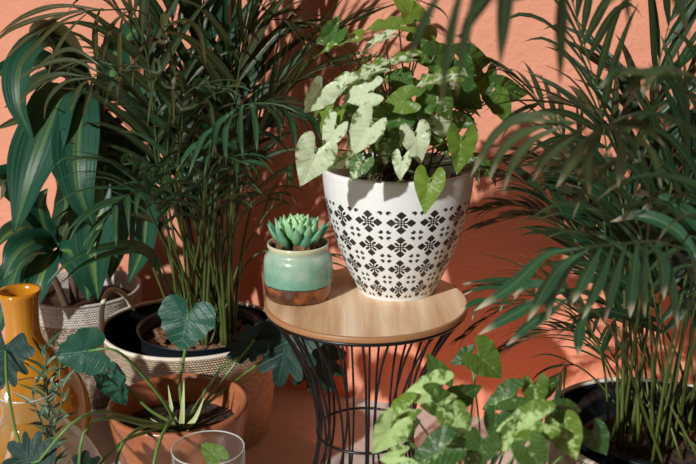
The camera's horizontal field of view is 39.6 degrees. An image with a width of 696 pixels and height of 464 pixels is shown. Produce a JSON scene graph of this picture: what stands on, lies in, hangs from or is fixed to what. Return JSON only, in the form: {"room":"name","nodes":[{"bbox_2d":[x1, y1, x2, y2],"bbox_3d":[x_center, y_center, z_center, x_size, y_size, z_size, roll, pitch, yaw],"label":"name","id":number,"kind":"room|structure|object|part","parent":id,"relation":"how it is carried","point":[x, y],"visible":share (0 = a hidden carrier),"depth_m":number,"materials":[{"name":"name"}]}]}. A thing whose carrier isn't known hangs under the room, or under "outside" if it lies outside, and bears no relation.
{"room":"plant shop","nodes":[
{"label":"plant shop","id":0,"kind":"room"},
{"bbox_2d":[39,287,141,408],"bbox_3d":[-0.635,0.263,2.348,0.278,0.266,0.278,0,16,0],"label":"planter","id":1,"kind":"object","parent":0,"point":[61,307],"depth_m":2.22,"materials":[{"name":"beige wicker"}]},
{"bbox_2d":[107,373,247,463],"bbox_3d":[-0.318,0.429,1.845,0.262,0.233,0.262,0,16,0],"label":"planter","id":2,"kind":"object","parent":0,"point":[224,407],"depth_m":1.81,"materials":[{"name":"ceramic"}]},
{"bbox_2d":[136,306,263,357],"bbox_3d":[-0.325,0.322,2.168,0.279,0.242,0.279,0,16,0],"label":"pot","id":3,"kind":"object","parent":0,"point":[155,342],"depth_m":2.11,"materials":[{"name":"black plastic"}]},
{"bbox_2d":[85,385,547,463],"bbox_3d":[-0.400,0.712,1.453,6.000,0.100,4.800,0,16,0],"label":"floor","id":4,"kind":"structure","parent":0,"point":[290,437],"depth_m":2.17,"materials":[{"name":"stone"}]},
{"bbox_2d":[0,283,90,463],"bbox_3d":[-0.648,0.306,1.960,0.245,0.400,0.245,0,16,0],"label":"vase","id":5,"kind":"object","parent":4,"relation":"on","point":[19,302],"visible":0.69,"depth_m":1.90,"materials":[{"name":"ceramic"}]},
{"bbox_2d":[0,377,101,457],"bbox_3d":[-0.548,0.423,1.697,0.253,0.320,0.253,0,16,0],"label":"glass vase","id":6,"kind":"object","parent":4,"relation":"on","point":[30,377],"visible":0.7,"depth_m":1.63,"materials":[{"name":"clear glass"}]},
{"bbox_2d":[13,327,77,463],"bbox_3d":[-0.515,0.363,1.693,0.124,0.380,0.111,0,16,0],"label":"plant sprig","id":7,"kind":"object","parent":6,"relation":"in","point":[50,432],"visible":0.79,"depth_m":1.66,"materials":[{"name":"green plant"}]},
{"bbox_3d":[-0.530,0.401,1.683,0.011,0.311,0.018,8,18,26],"label":"stem","id":8,"kind":"part","parent":7,"relation":"part of","materials":[{"name":"brown"}]},
{"bbox_3d":[-0.520,0.371,1.694,0.009,0.362,0.029,5,17,16],"label":"stem","id":9,"kind":"part","parent":7,"relation":"part of","materials":[{"name":"brown"}]},
{"bbox_3d":[-0.512,0.374,1.709,0.053,0.349,0.018,-13,20,-38],"label":"stem","id":10,"kind":"part","parent":7,"relation":"part of","materials":[{"name":"brown"}]},
{"bbox_3d":[-0.500,0.385,1.687,0.045,0.340,0.019,6,17,19],"label":"stem","id":11,"kind":"part","parent":7,"relation":"part of","materials":[{"name":"brown"}]},
{"bbox_2d":[0,17,164,408],"bbox_3d":[-0.581,-0.016,2.163,0.395,0.904,0.495,0,16,0],"label":"dracaena","id":12,"kind":"object","parent":4,"relation":"on","point":[38,143],"visible":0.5,"depth_m":2.04,"materials":[{"name":"green plant"}]},
{"bbox_2d":[0,294,345,463],"bbox_3d":[-0.293,0.335,1.771,0.744,0.454,0.363,-13,20,-37],"label":"philodendron","id":13,"kind":"object","parent":4,"relation":"on","point":[146,417],"visible":0.93,"depth_m":1.74,"materials":[{"name":"green plant"}]},
{"bbox_2d":[99,287,274,450],"bbox_3d":[-0.343,0.292,2.159,0.408,0.314,0.365,0,16,0],"label":"woven basket","id":14,"kind":"object","parent":4,"relation":"on","point":[119,329],"visible":0.34,"depth_m":2.08,"materials":[{"name":"beige wicker"}]},
{"bbox_3d":[-0.527,0.167,2.177,0.028,0.085,0.156,5,17,16],"label":"handle","id":15,"kind":"part","parent":14,"relation":"part of","materials":[{"name":"beige fabric"}]},
{"bbox_2d":[0,0,448,357],"bbox_3d":[-0.296,-0.132,1.953,0.989,1.233,0.707,0,16,0],"label":"potted palm","id":16,"kind":"object","parent":14,"relation":"in","point":[207,137],"visible":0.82,"depth_m":1.93,"materials":[{"name":"green plant"}]},
{"bbox_2d":[171,430,244,463],"bbox_3d":[-0.209,0.479,1.490,0.110,0.327,0.110,0,16,0],"label":"drinking glass","id":17,"kind":"object","parent":4,"relation":"on","point":[206,430],"visible":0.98,"depth_m":1.46,"materials":[{"name":"clear glass"}]},
{"bbox_2d":[201,442,228,463],"bbox_3d":[-0.204,0.471,1.493,0.055,0.314,0.022,11,19,33],"label":"leaf cutting","id":18,"kind":"object","parent":17,"relation":"in","point":[212,452],"visible":0.99,"depth_m":1.45,"materials":[{"name":"green plant"}]},
{"bbox_2d":[264,269,468,463],"bbox_3d":[0.032,0.335,1.771,0.360,0.450,0.360,0,16,0],"label":"side table","id":19,"kind":"object","parent":4,"relation":"on","point":[350,318],"visible":0.7,"depth_m":1.66,"materials":[{"name":"brown wood"}]},
{"bbox_2d":[263,213,332,305],"bbox_3d":[-0.088,0.042,1.705,0.123,0.149,0.123,0,16,0],"label":"potted succulent","id":20,"kind":"object","parent":19,"relation":"on","point":[298,261],"visible":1,"depth_m":1.67,"materials":[{"name":"green ceramic"}]},
{"bbox_3d":[-0.091,0.352,1.736,0.083,0.431,0.034,0,16,0],"label":"wire leg","id":21,"kind":"part","parent":19,"relation":"part of","materials":[{"name":"black metal"}]},
{"bbox_3d":[-0.077,0.360,1.706,0.078,0.431,0.045,0,16,0],"label":"wire leg","id":22,"kind":"part","parent":19,"relation":"part of","materials":[{"name":"black metal"}]},
{"bbox_3d":[-0.097,0.344,1.762,0.088,0.431,0.006,0,16,0],"label":"wire leg","id":23,"kind":"part","parent":19,"relation":"part of","materials":[{"name":"black metal"}]},
{"bbox_3d":[-0.095,0.335,1.796,0.088,0.431,0.014,0,16,0],"label":"wire leg","id":24,"kind":"part","parent":19,"relation":"part of","materials":[{"name":"black metal"}]},
{"bbox_3d":[-0.087,0.328,1.820,0.088,0.431,0.006,8,18,26],"label":"wire leg","id":25,"kind":"part","parent":19,"relation":"part of","materials":[{"name":"black metal"}]},
{"bbox_3d":[-0.060,0.366,1.685,0.060,0.431,0.067,0,16,0],"label":"wire leg","id":26,"kind":"part","parent":19,"relation":"part of","materials":[{"name":"black metal"}]},
{"bbox_3d":[-0.069,0.319,1.850,0.088,0.431,0.006,10,19,32],"label":"wire leg","id":27,"kind":"part","parent":19,"relation":"part of","materials":[{"name":"black metal"}]},
{"bbox_3d":[-0.032,0.372,1.665,0.051,0.431,0.075,0,16,0],"label":"wire leg","id":28,"kind":"part","parent":19,"relation":"part of","materials":[{"name":"black metal"}]},
{"bbox_3d":[-0.051,0.314,1.868,0.006,0.431,0.088,-11,19,-33],"label":"wire leg","id":29,"kind":"part","parent":19,"relation":"part of","materials":[{"name":"black metal"}]},
{"bbox_3d":[-0.007,0.375,1.655,0.024,0.431,0.086,0,16,0],"label":"wire leg","id":30,"kind":"part","parent":19,"relation":"part of","materials":[{"name":"black metal"}]},
{"bbox_3d":[-0.020,0.309,1.886,0.006,0.431,0.088,-9,18,-28],"label":"wire leg","id":31,"kind":"part","parent":19,"relation":"part of","materials":[{"name":"black metal"}]},
{"bbox_3d":[0.005,0.306,1.894,0.006,0.431,0.088,-2,16,-7],"label":"wire leg","id":32,"kind":"part","parent":19,"relation":"part of","materials":[{"name":"black metal"}]},
{"bbox_3d":[0.028,0.377,1.649,0.006,0.431,0.088,2,16,7],"label":"wire leg","id":33,"kind":"part","parent":19,"relation":"part of","materials":[{"name":"black metal"}]},
{"bbox_3d":[0.041,0.306,1.897,0.006,0.431,0.088,0,16,-1],"label":"wire leg","id":34,"kind":"part","parent":19,"relation":"part of","materials":[{"name":"black metal"}]},
{"bbox_3d":[0.067,0.307,1.892,0.006,0.431,0.088,6,17,20],"label":"wire leg","id":35,"kind":"part","parent":19,"relation":"part of","materials":[{"name":"black metal"}]},
{"bbox_3d":[0.055,0.376,1.651,0.025,0.431,0.086,0,16,0],"label":"wire leg","id":36,"kind":"part","parent":19,"relation":"part of","materials":[{"name":"black metal"}]},
{"bbox_3d":[0.099,0.311,1.879,0.006,0.431,0.088,8,18,25],"label":"wire leg","id":37,"kind":"part","parent":19,"relation":"part of","materials":[{"name":"black metal"}]},
{"bbox_3d":[0.088,0.373,1.661,0.036,0.431,0.082,0,16,0],"label":"wire leg","id":38,"kind":"part","parent":19,"relation":"part of","materials":[{"name":"black metal"}]},
{"bbox_3d":[0.120,0.315,1.863,0.088,0.431,0.006,-14,21,-40],"label":"wire leg","id":39,"kind":"part","parent":19,"relation":"part of","materials":[{"name":"black metal"}]},
{"bbox_2d":[295,0,527,301],"bbox_3d":[0.109,-0.138,1.656,0.406,0.522,0.414,0,16,0],"label":"plant","id":40,"kind":"object","parent":19,"relation":"on","point":[397,212],"visible":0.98,"depth_m":1.59,"materials":[{"name":"green plant"}]},
{"bbox_3d":[0.088,-0.007,1.730,0.268,0.230,0.268,0,16,0],"label":"pot","id":41,"kind":"part","parent":40,"relation":"part of","materials":[{"name":"white ceramic"}]},
{"bbox_3d":[0.143,0.323,1.836,0.088,0.431,0.006,-11,19,-34],"label":"wire leg","id":42,"kind":"part","parent":19,"relation":"part of","materials":[{"name":"black metal"}]},
{"bbox_3d":[0.111,0.369,1.675,0.006,0.431,0.088,-14,21,-41],"label":"wire leg","id":43,"kind":"part","parent":19,"relation":"part of","materials":[{"name":"black metal"}]},
{"bbox_3d":[0.154,0.330,1.813,0.088,0.431,0.006,-4,16,-13],"label":"wire leg","id":44,"kind":"part","parent":19,"relation":"part of","materials":[{"name":"black metal"}]},
{"bbox_3d":[0.136,0.362,1.699,0.069,0.431,0.059,0,16,0],"label":"wire leg","id":45,"kind":"part","parent":19,"relation":"part of","materials":[{"name":"black metal"}]},
{"bbox_3d":[0.160,0.347,1.754,0.086,0.431,0.023,0,16,0],"label":"wire leg","id":46,"kind":"part","parent":19,"relation":"part of","materials":[{"name":"black metal"}]},
{"bbox_3d":[0.149,0.356,1.721,0.083,0.431,0.034,0,16,0],"label":"wire leg","id":47,"kind":"part","parent":19,"relation":"part of","materials":[{"name":"black metal"}]},
{"bbox_2d":[372,335,609,463],"bbox_3d":[0.192,0.413,1.382,0.323,0.513,0.330,0,16,0],"label":"plant","id":48,"kind":"object","parent":4,"relation":"on","point":[519,421],"visible":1,"depth_m":1.25,"materials":[{"name":"green plant"}]},
{"bbox_2d":[544,377,692,463],"bbox_3d":[0.530,0.457,1.629,0.403,0.290,0.391,0,16,0],"label":"woven basket","id":49,"kind":"object","parent":4,"relation":"on","point":[576,392],"visible":0.23,"depth_m":1.73,"materials":[{"name":"beige"}]},
{"bbox_2d":[408,0,695,463],"bbox_3d":[0.475,0.099,1.405,0.842,1.095,1.108,0,16,0],"label":"potted palm","id":50,"kind":"object","parent":49,"relation":"in","point":[653,422],"visible":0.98,"depth_m":1.45,"materials":[{"name":"green plant"}]},
{"bbox_2d":[0,0,695,422],"bbox_3d":[-0.375,-0.956,2.191,5.952,2.700,0.150,6,17,19],"label":"wall","id":51,"kind":"structure","parent":0,"point":[496,239],"depth_m":2.15,"materials":[{"name":"paint"}]},
{"bbox_2d":[577,382,695,463],"bbox_3d":[0.530,0.451,1.627,0.320,0.294,0.320,0,16,0],"label":"pot","id":52,"kind":"object","parent":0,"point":[630,442],"depth_m":1.61,"materials":[{"name":"black plastic"}]}
]}

